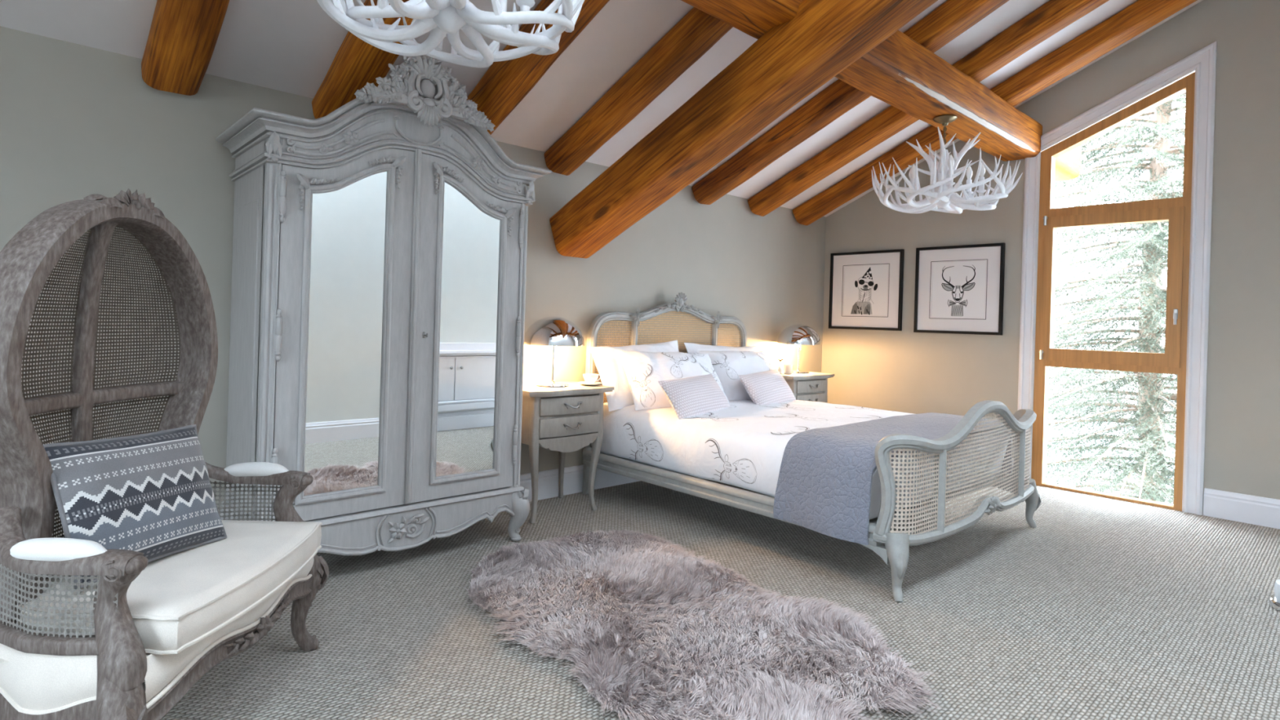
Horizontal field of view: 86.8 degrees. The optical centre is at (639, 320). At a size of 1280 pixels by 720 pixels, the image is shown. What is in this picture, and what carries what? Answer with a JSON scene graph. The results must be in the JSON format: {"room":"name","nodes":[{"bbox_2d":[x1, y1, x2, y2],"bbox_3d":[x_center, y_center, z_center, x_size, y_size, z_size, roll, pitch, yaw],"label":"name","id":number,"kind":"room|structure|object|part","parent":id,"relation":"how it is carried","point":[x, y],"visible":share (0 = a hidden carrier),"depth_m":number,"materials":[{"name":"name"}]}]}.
{"room":"bedroom","nodes":[
{"label":"bedroom","id":0,"kind":"room"},
{"bbox_2d":[0,26,826,537],"bbox_3d":[-1.706,-0.101,3.381,9.600,2.440,0.160,2,0,-43],"label":"wall","id":1,"kind":"structure","parent":0,"point":[77,122],"depth_m":3.09,"materials":[{"name":"paint"}]},
{"bbox_2d":[520,464,639,502],"bbox_3d":[-1.678,1.013,3.315,9.300,0.175,0.022,2,0,-43],"label":"baseboard","id":2,"kind":"structure","parent":1,"relation":"attached to","point":[548,480],"depth_m":4.43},
{"bbox_2d":[549,0,937,258],"bbox_3d":[0.882,-1.300,2.955,0.296,1.868,3.936,2,0,-43],"label":"beam","id":3,"kind":"structure","parent":1,"relation":"attached to","point":[797,56],"depth_m":3.29,"materials":[{"name":"brown wood"}]},
{"bbox_2d":[680,0,1042,161],"bbox_3d":[-0.457,-1.477,2.081,9.294,0.260,0.312,2,0,-43],"label":"purlin","id":4,"kind":"object","parent":3,"relation":"on","point":[900,72],"visible":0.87,"depth_m":3.89,"materials":[{"name":"brown wood"}]},
{"bbox_2d":[316,0,584,67],"bbox_3d":[-0.529,-1.087,1.966,0.819,0.535,0.794,2,0,-5],"label":"antler chandelier","id":5,"kind":"object","parent":4,"relation":"hanging from","point":[442,18],"visible":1,"depth_m":1.98,"materials":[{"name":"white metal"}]},
{"bbox_2d":[871,114,1022,213],"bbox_3d":[1.918,-0.985,4.257,0.858,0.593,0.834,2,0,27],"label":"antler chandelier","id":6,"kind":"object","parent":4,"relation":"hanging from","point":[940,191],"visible":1,"depth_m":4.17,"materials":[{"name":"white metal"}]},
{"bbox_3d":[1.769,-0.957,4.408,0.038,0.093,0.038,2,0,27],"label":"bulb","id":7,"kind":"part","parent":6,"relation":"part of","materials":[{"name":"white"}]},
{"bbox_3d":[1.700,-0.929,4.206,0.038,0.093,0.038,2,0,27],"label":"bulb","id":8,"kind":"part","parent":6,"relation":"part of","materials":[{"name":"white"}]},
{"bbox_3d":[1.921,-1.149,4.273,0.017,0.186,0.017,2,0,-18],"label":"chain","id":9,"kind":"part","parent":6,"relation":"part of","materials":[{"name":"gold metal"}]},
{"bbox_3d":[1.925,-1.256,4.273,0.140,0.050,0.140,2,0,27],"label":"ceiling plate","id":10,"kind":"part","parent":6,"relation":"part of","materials":[{"name":"gold metal"}]},
{"bbox_3d":[1.871,-0.954,4.077,0.038,0.093,0.038,2,0,27],"label":"bulb","id":11,"kind":"part","parent":6,"relation":"part of","materials":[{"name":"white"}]},
{"bbox_3d":[2.106,-0.947,4.332,0.038,0.093,0.038,2,0,27],"label":"bulb","id":12,"kind":"part","parent":6,"relation":"part of","materials":[{"name":"white glass"}]},
{"bbox_3d":[2.080,-0.917,4.120,0.038,0.093,0.038,2,0,27],"label":"bulb","id":13,"kind":"part","parent":6,"relation":"part of","materials":[{"name":"white glass"}]},
{"bbox_2d":[0,0,1203,217],"bbox_3d":[-0.268,-1.959,1.894,9.620,1.945,4.220,2,0,-43],"label":"ceiling","id":14,"kind":"structure","parent":0,"point":[286,46],"depth_m":3.53,"materials":[{"name":"paint"}]},
{"bbox_2d":[141,0,229,95],"bbox_3d":[-0.691,-1.810,1.511,0.209,1.751,3.889,2,0,-43],"label":"rafter","id":15,"kind":"object","parent":14,"relation":"attached to","point":[184,34],"visible":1,"depth_m":2.68,"materials":[{"name":"brown wood"}]},
{"bbox_2d":[311,0,413,118],"bbox_3d":[-0.199,-1.795,1.968,0.210,1.753,3.888,2,0,-43],"label":"rafter","id":16,"kind":"object","parent":14,"relation":"attached to","point":[357,62],"visible":0.52,"depth_m":3.06,"materials":[{"name":"brown wood"}]},
{"bbox_2d":[466,0,609,134],"bbox_3d":[0.296,-1.779,2.428,0.211,1.760,3.888,2,0,-43],"label":"rafter","id":17,"kind":"object","parent":14,"relation":"attached to","point":[504,84],"visible":0.62,"depth_m":3.34,"materials":[{"name":"brown wood"}]},
{"bbox_2d":[543,7,733,175],"bbox_3d":[0.809,-1.765,2.905,0.214,1.756,3.888,2,0,-43],"label":"rafter","id":18,"kind":"object","parent":14,"relation":"attached to","point":[698,31],"visible":0.93,"depth_m":3.69,"materials":[{"name":"brown wood"}]},
{"bbox_2d":[691,0,1008,204],"bbox_3d":[1.810,-1.735,3.838,0.212,1.762,3.887,2,0,-43],"label":"rafter","id":19,"kind":"object","parent":14,"relation":"attached to","point":[953,18],"visible":0.84,"depth_m":4.43,"materials":[{"name":"brown wood"}]},
{"bbox_2d":[747,0,1109,216],"bbox_3d":[2.309,-1.720,4.300,0.212,1.756,3.887,2,0,-43],"label":"rafter","id":20,"kind":"object","parent":14,"relation":"attached to","point":[1053,16],"visible":0.82,"depth_m":4.72,"materials":[{"name":"brown wood"}]},
{"bbox_2d":[792,0,1197,225],"bbox_3d":[2.787,-1.706,4.746,0.213,1.758,3.889,2,0,-43],"label":"rafter","id":21,"kind":"object","parent":14,"relation":"attached to","point":[1140,15],"visible":0.73,"depth_m":4.69,"materials":[{"name":"brown wood"}]},
{"bbox_2d":[143,480,1279,719],"bbox_3d":[-0.363,1.190,1.894,9.600,0.100,4.200,2,0,-43],"label":"floor","id":22,"kind":"structure","parent":0,"point":[1105,608],"depth_m":2.68,"materials":[{"name":"carpet"}]},
{"bbox_2d":[0,188,328,719],"bbox_3d":[-1.296,0.380,1.870,0.603,1.480,0.959,2,0,-1],"label":"armchair","id":23,"kind":"object","parent":22,"relation":"on","point":[89,652],"visible":0.92,"depth_m":1.70,"materials":[{"name":"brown wood"}]},
{"bbox_3d":[-1.512,0.675,1.867,0.105,0.060,0.627,2,0,-1],"label":"seat rail","id":24,"kind":"part","parent":23,"relation":"part of","materials":[{"name":"grey wicker"}]},
{"bbox_3d":[-1.306,0.851,1.485,0.328,0.084,0.071,2,0,10],"label":"rail","id":25,"kind":"part","parent":23,"relation":"part of","materials":[{"name":"grey wood"}]},
{"bbox_3d":[-1.302,0.703,1.490,0.324,0.034,0.067,2,0,10],"label":"arm rail","id":26,"kind":"part","parent":23,"relation":"part of","materials":[{"name":"brown wood"}]},
{"bbox_3d":[-1.283,0.489,1.492,0.400,0.118,0.105,2,0,10],"label":"arm rail","id":27,"kind":"part","parent":23,"relation":"part of","materials":[{"name":"brown wood"}]},
{"bbox_3d":[-1.503,0.217,1.867,0.106,0.042,0.717,2,0,-1],"label":"rail","id":28,"kind":"part","parent":23,"relation":"part of","materials":[{"name":"brown wood"}]},
{"bbox_3d":[-1.139,0.649,1.478,0.122,0.276,0.088,2,0,-1],"label":"arm post","id":29,"kind":"part","parent":23,"relation":"part of","materials":[{"name":"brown wood"}]},
{"bbox_3d":[-1.124,0.916,1.463,0.085,0.418,0.118,2,0,-43],"label":"leg","id":30,"kind":"part","parent":23,"relation":"part of","materials":[{"name":"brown wood"}]},
{"bbox_2d":[43,424,226,589],"bbox_3d":[-1.327,0.470,1.809,0.184,0.342,0.448,2,0,12],"label":"cushion","id":31,"kind":"object","parent":23,"relation":"on","point":[150,494],"visible":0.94,"depth_m":1.74,"materials":[{"name":"grey fabric"}]},
{"bbox_2d":[17,520,321,650],"bbox_3d":[-1.257,0.691,1.871,0.501,0.106,0.720,2,0,-1],"label":"seat cushion","id":32,"kind":"object","parent":23,"relation":"on","point":[180,599],"depth_m":1.71,"materials":[{"name":"beige fabric"}]},
{"bbox_3d":[-1.088,0.858,1.873,0.083,0.107,0.810,2,0,-1],"label":"rail","id":33,"kind":"part","parent":23,"relation":"part of","materials":[{"name":"brown wood"}]},
{"bbox_3d":[-1.295,0.488,2.248,0.400,0.118,0.105,2,0,-12],"label":"arm rail","id":34,"kind":"part","parent":23,"relation":"part of","materials":[{"name":"brown wood"}]},
{"bbox_3d":[-1.151,0.649,2.267,0.122,0.276,0.088,2,0,-1],"label":"arm post","id":35,"kind":"part","parent":23,"relation":"part of","materials":[{"name":"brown wood"}]},
{"bbox_3d":[-1.137,0.916,2.283,0.085,0.418,0.118,2,0,42],"label":"leg","id":36,"kind":"part","parent":23,"relation":"part of","materials":[{"name":"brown wood"}]},
{"bbox_2d":[215,54,551,555],"bbox_3d":[-1.185,-0.045,3.237,1.370,2.320,0.730,2,0,-43],"label":"wardrobe","id":37,"kind":"object","parent":22,"relation":"on","point":[379,264],"visible":0.91,"depth_m":2.98,"materials":[{"name":"grey wood"}]},
{"bbox_3d":[-1.482,0.056,2.698,0.045,1.590,0.082,2,0,-43],"label":"corner post","id":38,"kind":"part","parent":37,"relation":"part of","materials":[{"name":"grey wood"}]},
{"bbox_3d":[-1.250,0.027,2.887,0.545,1.593,0.030,2,0,-43],"label":"door","id":39,"kind":"part","parent":37,"relation":"part of","materials":[{"name":"grey wood"}]},
{"bbox_3d":[-1.238,0.028,2.869,0.368,1.448,0.018,2,0,-43],"label":"mirror moulding","id":40,"kind":"part","parent":37,"relation":"part of","materials":[{"name":"grey wood"}]},
{"bbox_2d":[303,171,387,496],"bbox_3d":[-1.246,0.028,2.877,0.360,1.439,0.002,2,0,-43],"label":"mirror","id":41,"kind":"object","parent":37,"relation":"attached to","point":[345,219],"depth_m":2.87,"materials":[{"name":"clear glass"}]},
{"bbox_3d":[-1.240,0.843,3.268,1.246,0.024,0.578,2,0,-43],"label":"moulding","id":42,"kind":"part","parent":37,"relation":"part of","materials":[{"name":"grey wood"}]},
{"bbox_3d":[-1.192,-0.713,3.266,1.258,0.202,0.584,2,0,-43],"label":"frieze moulding","id":43,"kind":"part","parent":37,"relation":"part of","materials":[{"name":"grey wood"}]},
{"bbox_3d":[-1.168,-0.860,3.245,1.370,0.292,0.640,2,0,-43],"label":"cornice","id":44,"kind":"part","parent":37,"relation":"part of","materials":[{"name":"grey wood"}]},
{"bbox_3d":[-0.834,0.040,3.274,0.545,1.593,0.030,2,0,-43],"label":"door","id":45,"kind":"part","parent":37,"relation":"part of","materials":[{"name":"grey wood"}]},
{"bbox_2d":[435,182,500,476],"bbox_3d":[-0.824,0.041,3.269,0.360,1.439,0.002,2,0,-43],"label":"mirror","id":46,"kind":"object","parent":37,"relation":"attached to","point":[468,229],"depth_m":3.26,"materials":[{"name":"clear glass"}]},
{"bbox_3d":[-0.817,0.041,3.261,0.368,1.448,0.018,2,0,-43],"label":"mirror moulding","id":47,"kind":"part","parent":37,"relation":"part of","materials":[{"name":"grey wood"}]},
{"bbox_3d":[-0.629,0.081,3.491,0.045,1.590,0.082,2,0,-43],"label":"corner post","id":48,"kind":"part","parent":37,"relation":"part of","materials":[{"name":"grey wood"}]},
{"bbox_2d":[520,380,614,523],"bbox_3d":[-0.528,0.765,4.047,0.610,0.750,0.464,2,0,-43],"label":"nightstand","id":49,"kind":"object","parent":22,"relation":"on","point":[570,418],"visible":0.87,"depth_m":3.88,"materials":[{"name":"grey wood"}]},
{"bbox_3d":[-0.590,0.780,3.787,0.067,0.718,0.055,2,0,-43],"label":"leg","id":50,"kind":"part","parent":49,"relation":"part of","materials":[{"name":"grey wood"}]},
{"bbox_2d":[524,316,584,386],"bbox_3d":[-0.519,0.182,4.056,0.370,0.415,0.370,2,0,-43],"label":"table lamp","id":51,"kind":"object","parent":49,"relation":"on","point":[553,331],"visible":0.99,"depth_m":3.93,"materials":[{"name":"silver metal"}]},
{"bbox_3d":[-0.519,0.208,4.056,0.015,0.318,0.015,2,0,-43],"label":"stem","id":52,"kind":"part","parent":51,"relation":"part of","materials":[{"name":"silver metal"}]},
{"bbox_3d":[-0.515,0.060,4.056,0.370,0.170,0.370,2,0,-43],"label":"lamp shade","id":53,"kind":"part","parent":51,"relation":"part of","materials":[{"name":"silver metal"}]},
{"bbox_3d":[-0.497,0.781,4.350,0.049,0.715,0.046,2,0,-43],"label":"leg","id":54,"kind":"part","parent":49,"relation":"part of","materials":[{"name":"grey wood"}]},
{"bbox_3d":[-0.404,0.608,3.919,0.424,0.112,0.033,2,0,-43],"label":"drawer","id":55,"kind":"part","parent":49,"relation":"part of","materials":[{"name":"grey wood"}]},
{"bbox_3d":[-0.401,0.489,3.919,0.424,0.102,0.033,2,0,-43],"label":"drawer","id":56,"kind":"part","parent":49,"relation":"part of","materials":[{"name":"grey wood"}]},
{"bbox_3d":[-0.383,0.608,3.896,0.132,0.034,0.040,2,0,-43],"label":"handle","id":57,"kind":"part","parent":49,"relation":"part of","materials":[{"name":"grey metal"}]},
{"bbox_3d":[-0.379,0.489,3.896,0.132,0.034,0.040,2,0,-43],"label":"handle","id":58,"kind":"part","parent":49,"relation":"part of","materials":[{"name":"grey metal"}]},
{"bbox_2d":[578,381,603,385],"bbox_3d":[-0.303,0.388,4.159,0.150,0.016,0.150,2,0,-43],"label":"saucer","id":59,"kind":"object","parent":49,"relation":"on","point":[584,383],"visible":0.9,"depth_m":4.12,"materials":[{"name":"white ceramic"}]},
{"bbox_2d":[582,373,600,383],"bbox_3d":[-0.296,0.359,4.159,0.110,0.058,0.098,2,0,-1],"label":"teacup","id":60,"kind":"object","parent":59,"relation":"on","point":[588,378],"visible":0.97,"depth_m":4.13,"materials":[{"name":"white ceramic"}]},
{"bbox_3d":[-0.265,0.789,4.089,0.067,0.718,0.055,2,0,-43],"label":"leg","id":61,"kind":"part","parent":49,"relation":"part of","materials":[{"name":"grey wood"}]},
{"bbox_2d":[465,529,944,719],"bbox_3d":[0.086,1.099,2.618,1.319,0.100,2.061,2,0,-43],"label":"sheepskin rug","id":62,"kind":"object","parent":22,"relation":"on","point":[651,629],"visible":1,"depth_m":2.37,"materials":[{"name":"grey fur"}]},
{"bbox_2d":[781,370,834,403],"bbox_3d":[1.295,0.820,5.742,0.610,0.750,0.464,2,0,-43],"label":"nightstand","id":63,"kind":"object","parent":22,"relation":"on","point":[811,386],"visible":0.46,"depth_m":5.58,"materials":[{"name":"grey wood"}]},
{"bbox_2d":[777,359,782,373],"bbox_3d":[1.169,0.381,5.644,0.042,0.119,0.044,2,0,-43],"label":"flower sprig","id":64,"kind":"object","parent":63,"relation":"on","point":[780,370],"visible":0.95,"depth_m":5.63,"materials":[{"name":"white plant"}]},
{"bbox_2d":[783,364,792,373],"bbox_3d":[1.240,0.405,5.668,0.076,0.075,0.076,2,0,-43],"label":"glass","id":65,"kind":"object","parent":63,"relation":"on","point":[788,368],"visible":1,"depth_m":5.64,"materials":[{"name":"white glass"}]},
{"bbox_3d":[1.233,0.834,5.482,0.067,0.718,0.055,2,0,-43],"label":"leg","id":66,"kind":"part","parent":63,"relation":"part of","materials":[{"name":"grey wood"}]},
{"bbox_2d":[777,324,821,373],"bbox_3d":[1.364,0.238,5.819,0.370,0.415,0.370,2,0,-43],"label":"table lamp","id":67,"kind":"object","parent":63,"relation":"on","point":[797,334],"visible":0.97,"depth_m":5.70,"materials":[{"name":"silver metal"}]},
{"bbox_3d":[1.363,0.265,5.819,0.015,0.318,0.015,2,0,-43],"label":"stem","id":68,"kind":"part","parent":67,"relation":"part of","materials":[{"name":"silver metal"}]},
{"bbox_3d":[1.367,0.116,5.819,0.370,0.170,0.370,2,0,-43],"label":"lamp shade","id":69,"kind":"part","parent":67,"relation":"part of","materials":[{"name":"silver metal"}]},
{"bbox_3d":[1.419,0.663,5.614,0.424,0.112,0.033,2,0,-43],"label":"drawer","id":70,"kind":"part","parent":63,"relation":"part of","materials":[{"name":"grey wood"}]},
{"bbox_3d":[1.423,0.544,5.614,0.424,0.102,0.033,2,0,-43],"label":"drawer","id":71,"kind":"part","parent":63,"relation":"part of","materials":[{"name":"grey wood"}]},
{"bbox_3d":[1.558,0.844,5.784,0.067,0.718,0.055,2,0,-43],"label":"leg","id":72,"kind":"part","parent":63,"relation":"part of","materials":[{"name":"grey wood"}]},
{"bbox_2d":[582,292,1041,602],"bbox_3d":[1.009,0.503,4.202,1.758,1.378,2.283,2,0,-43],"label":"bed","id":73,"kind":"object","parent":22,"relation":"on","point":[895,551],"visible":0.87,"depth_m":3.40,"materials":[{"name":"wood"}]},
{"bbox_3d":[-0.336,0.991,4.452,0.085,0.322,0.105,2,0,-43],"label":"leg","id":74,"kind":"part","parent":73,"relation":"part of","materials":[{"name":"grey wood"}]},
{"bbox_3d":[0.259,0.514,5.008,1.657,1.289,0.046,2,0,-43],"label":"headboard frame","id":75,"kind":"part","parent":73,"relation":"part of","materials":[{"name":"grey wood"}]},
{"bbox_3d":[0.338,0.915,3.686,0.040,0.091,2.047,2,0,-43],"label":"rail","id":76,"kind":"part","parent":73,"relation":"part of","materials":[{"name":"grey wood"}]},
{"bbox_2d":[591,400,1012,519],"bbox_3d":[0.989,0.730,4.226,1.688,0.334,2.065,2,0,-43],"label":"duvet","id":77,"kind":"object","parent":73,"relation":"on","point":[742,444],"visible":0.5,"depth_m":3.81,"materials":[{"name":"white fabric"}]},
{"bbox_2d":[588,340,679,411],"bbox_3d":[0.029,0.356,4.607,0.864,0.444,0.255,2,0,-43],"label":"pillow","id":78,"kind":"object","parent":77,"relation":"on","point":[609,366],"visible":0.42,"depth_m":4.36,"materials":[{"name":"white fabric"}]},
{"bbox_2d":[614,350,728,410],"bbox_3d":[0.231,0.390,4.506,0.794,0.377,0.322,2,0,-34],"label":"pillow","id":79,"kind":"object","parent":77,"relation":"on","point":[643,371],"visible":0.76,"depth_m":4.38,"materials":[{"name":"white fabric"}]},
{"bbox_2d":[657,373,729,419],"bbox_3d":[0.357,0.473,4.228,0.195,0.249,0.630,2,0,38],"label":"cushion","id":80,"kind":"object","parent":77,"relation":"on","point":[688,397],"visible":0.87,"depth_m":4.11,"materials":[{"name":"white fabric"}]},
{"bbox_2d":[684,342,758,353],"bbox_3d":[0.682,0.389,5.210,0.857,0.434,0.248,2,0,-43],"label":"pillow","id":81,"kind":"object","parent":77,"relation":"on","point":[691,348],"visible":0.16,"depth_m":5.13,"materials":[{"name":"white fabric"}]},
{"bbox_2d":[696,350,773,399],"bbox_3d":[0.782,0.407,5.044,0.744,0.366,0.323,2,0,-38],"label":"pillow","id":82,"kind":"object","parent":77,"relation":"on","point":[729,365],"visible":0.63,"depth_m":4.91,"materials":[{"name":"white fabric"}]},
{"bbox_2d":[738,368,795,404],"bbox_3d":[0.921,0.486,4.848,0.195,0.251,0.610,2,0,38],"label":"cushion","id":83,"kind":"object","parent":77,"relation":"on","point":[767,387],"visible":0.88,"depth_m":4.73,"materials":[{"name":"grey fabric"}]},
{"bbox_2d":[773,413,1012,545],"bbox_3d":[1.491,0.773,3.676,1.783,0.434,0.582,2,0,-43],"label":"throw","id":84,"kind":"object","parent":77,"relation":"on","point":[824,482],"visible":0.57,"depth_m":3.16,"materials":[{"name":"grey fabric"}]},
{"bbox_3d":[1.095,1.046,2.897,0.113,0.291,0.114,2,0,-43],"label":"leg","id":85,"kind":"part","parent":73,"relation":"part of","materials":[{"name":"grey wood"}]},
{"bbox_3d":[1.696,0.942,3.449,1.747,0.113,0.190,2,0,-43],"label":"footboard rail","id":86,"kind":"part","parent":73,"relation":"part of","materials":[{"name":"grey wood"}]},
{"bbox_3d":[1.701,0.672,3.451,1.743,0.542,0.198,2,0,-43],"label":"footboard frame","id":87,"kind":"part","parent":73,"relation":"part of","materials":[{"name":"grey wood"}]},
{"bbox_3d":[1.559,0.952,4.821,0.040,0.091,2.047,2,0,-43],"label":"rail","id":88,"kind":"part","parent":73,"relation":"part of","materials":[{"name":"grey wood"}]},
{"bbox_3d":[2.286,1.081,4.004,0.113,0.291,0.114,2,0,-43],"label":"leg","id":89,"kind":"part","parent":73,"relation":"part of","materials":[{"name":"grey wood"}]},
{"bbox_2d":[1268,579,1279,612],"bbox_3d":[2.829,1.180,2.861,0.252,0.111,0.252,2,0,-43],"label":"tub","id":90,"kind":"object","parent":22,"relation":"on","point":[1274,599],"visible":1,"depth_m":2.90,"materials":[{"name":"white ceramic"}]},
{"bbox_2d":[821,0,1279,514],"bbox_3d":[3.161,-0.712,5.114,0.160,4.012,4.220,2,0,-43],"label":"wall","id":91,"kind":"structure","parent":0,"point":[906,371],"depth_m":4.50,"materials":[{"name":"paint"}]},
{"bbox_2d":[828,248,904,330],"bbox_3d":[2.043,-0.274,6.157,0.034,0.710,0.705,2,0,-43],"label":"framed picture","id":92,"kind":"object","parent":91,"relation":"attached to","point":[866,287],"visible":1,"depth_m":6.15,"materials":[{"name":"black"}]},
{"bbox_2d":[843,265,888,315],"bbox_3d":[2.051,-0.274,6.165,0.005,0.467,0.450,2,0,-43],"label":"print","id":93,"kind":"object","parent":92,"relation":"attached to","point":[865,287],"depth_m":6.16,"materials":[{"name":"white paper"}]},
{"bbox_2d":[913,242,1005,335],"bbox_3d":[2.603,-0.254,5.554,0.034,0.722,0.700,2,0,-43],"label":"framed picture","id":94,"kind":"object","parent":91,"relation":"attached to","point":[959,289],"visible":1,"depth_m":5.54,"materials":[{"name":"black"}]},
{"bbox_2d":[931,261,986,317],"bbox_3d":[2.612,-0.254,5.562,0.005,0.475,0.447,2,0,-43],"label":"print","id":95,"kind":"object","parent":94,"relation":"attached to","point":[958,288],"depth_m":5.56,"materials":[{"name":"white paper"}]},
{"bbox_2d":[1054,147,1081,181],"bbox_3d":[3.384,-1.361,5.652,0.850,0.255,0.310,2,0,-43],"label":"purlin end","id":96,"kind":"object","parent":91,"relation":"attached to","point":[1067,166],"visible":0.23,"depth_m":5.68,"materials":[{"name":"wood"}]},
{"bbox_2d":[1031,71,1195,511],"bbox_3d":[3.324,-0.204,4.804,0.152,2.907,0.913,2,0,-43],"label":"window","id":97,"kind":"structure","parent":91,"relation":"in","point":[1176,211],"depth_m":4.75,"materials":[{"name":"brown wood"}]},
{"bbox_3d":[3.337,-0.230,4.810,0.085,1.070,0.820,2,0,-43],"label":"sash","id":98,"kind":"part","parent":97,"relation":"part of","materials":[{"name":"brown wood"}]},
{"bbox_3d":[3.543,-0.026,4.486,0.048,0.106,0.025,2,0,-43],"label":"handle","id":99,"kind":"part","parent":97,"relation":"part of","materials":[{"name":"silver metal"}]},
{"bbox_2d":[1017,41,1217,515],"bbox_3d":[3.312,-0.288,4.798,0.030,3.074,1.115,2,0,-43],"label":"trim","id":100,"kind":"structure","parent":91,"relation":"attached to","point":[1203,62],"depth_m":4.44,"materials":[{"name":"white wood"}]},
{"bbox_2d":[1203,488,1279,528],"bbox_3d":[4.010,1.183,4.006,0.022,0.175,1.045,2,0,-43],"label":"baseboard","id":101,"kind":"structure","parent":91,"relation":"attached to","point":[1228,505],"depth_m":4.25,"materials":[{"name":"white wood"}]},
{"label":"outside","id":102,"kind":"structure","parent":0,"visible":0},
{"bbox_2d":[1045,414,1175,498],"bbox_3d":[16.893,4.870,15.827,33.500,0.589,50.000,2,0,-43],"label":"ground","id":103,"kind":"structure","parent":102,"point":[1166,435],"depth_m":24.57,"materials":[{"name":"white"}]},
{"bbox_2d":[1045,92,1186,504],"bbox_3d":[5.644,-0.229,7.426,5.103,9.506,4.690,2,0,29],"label":"window glass","id":104,"kind":"object","parent":103,"relation":"on","point":[1153,473],"visible":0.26,"depth_m":7.25,"materials":[{"name":"clear glass"}]}
]}

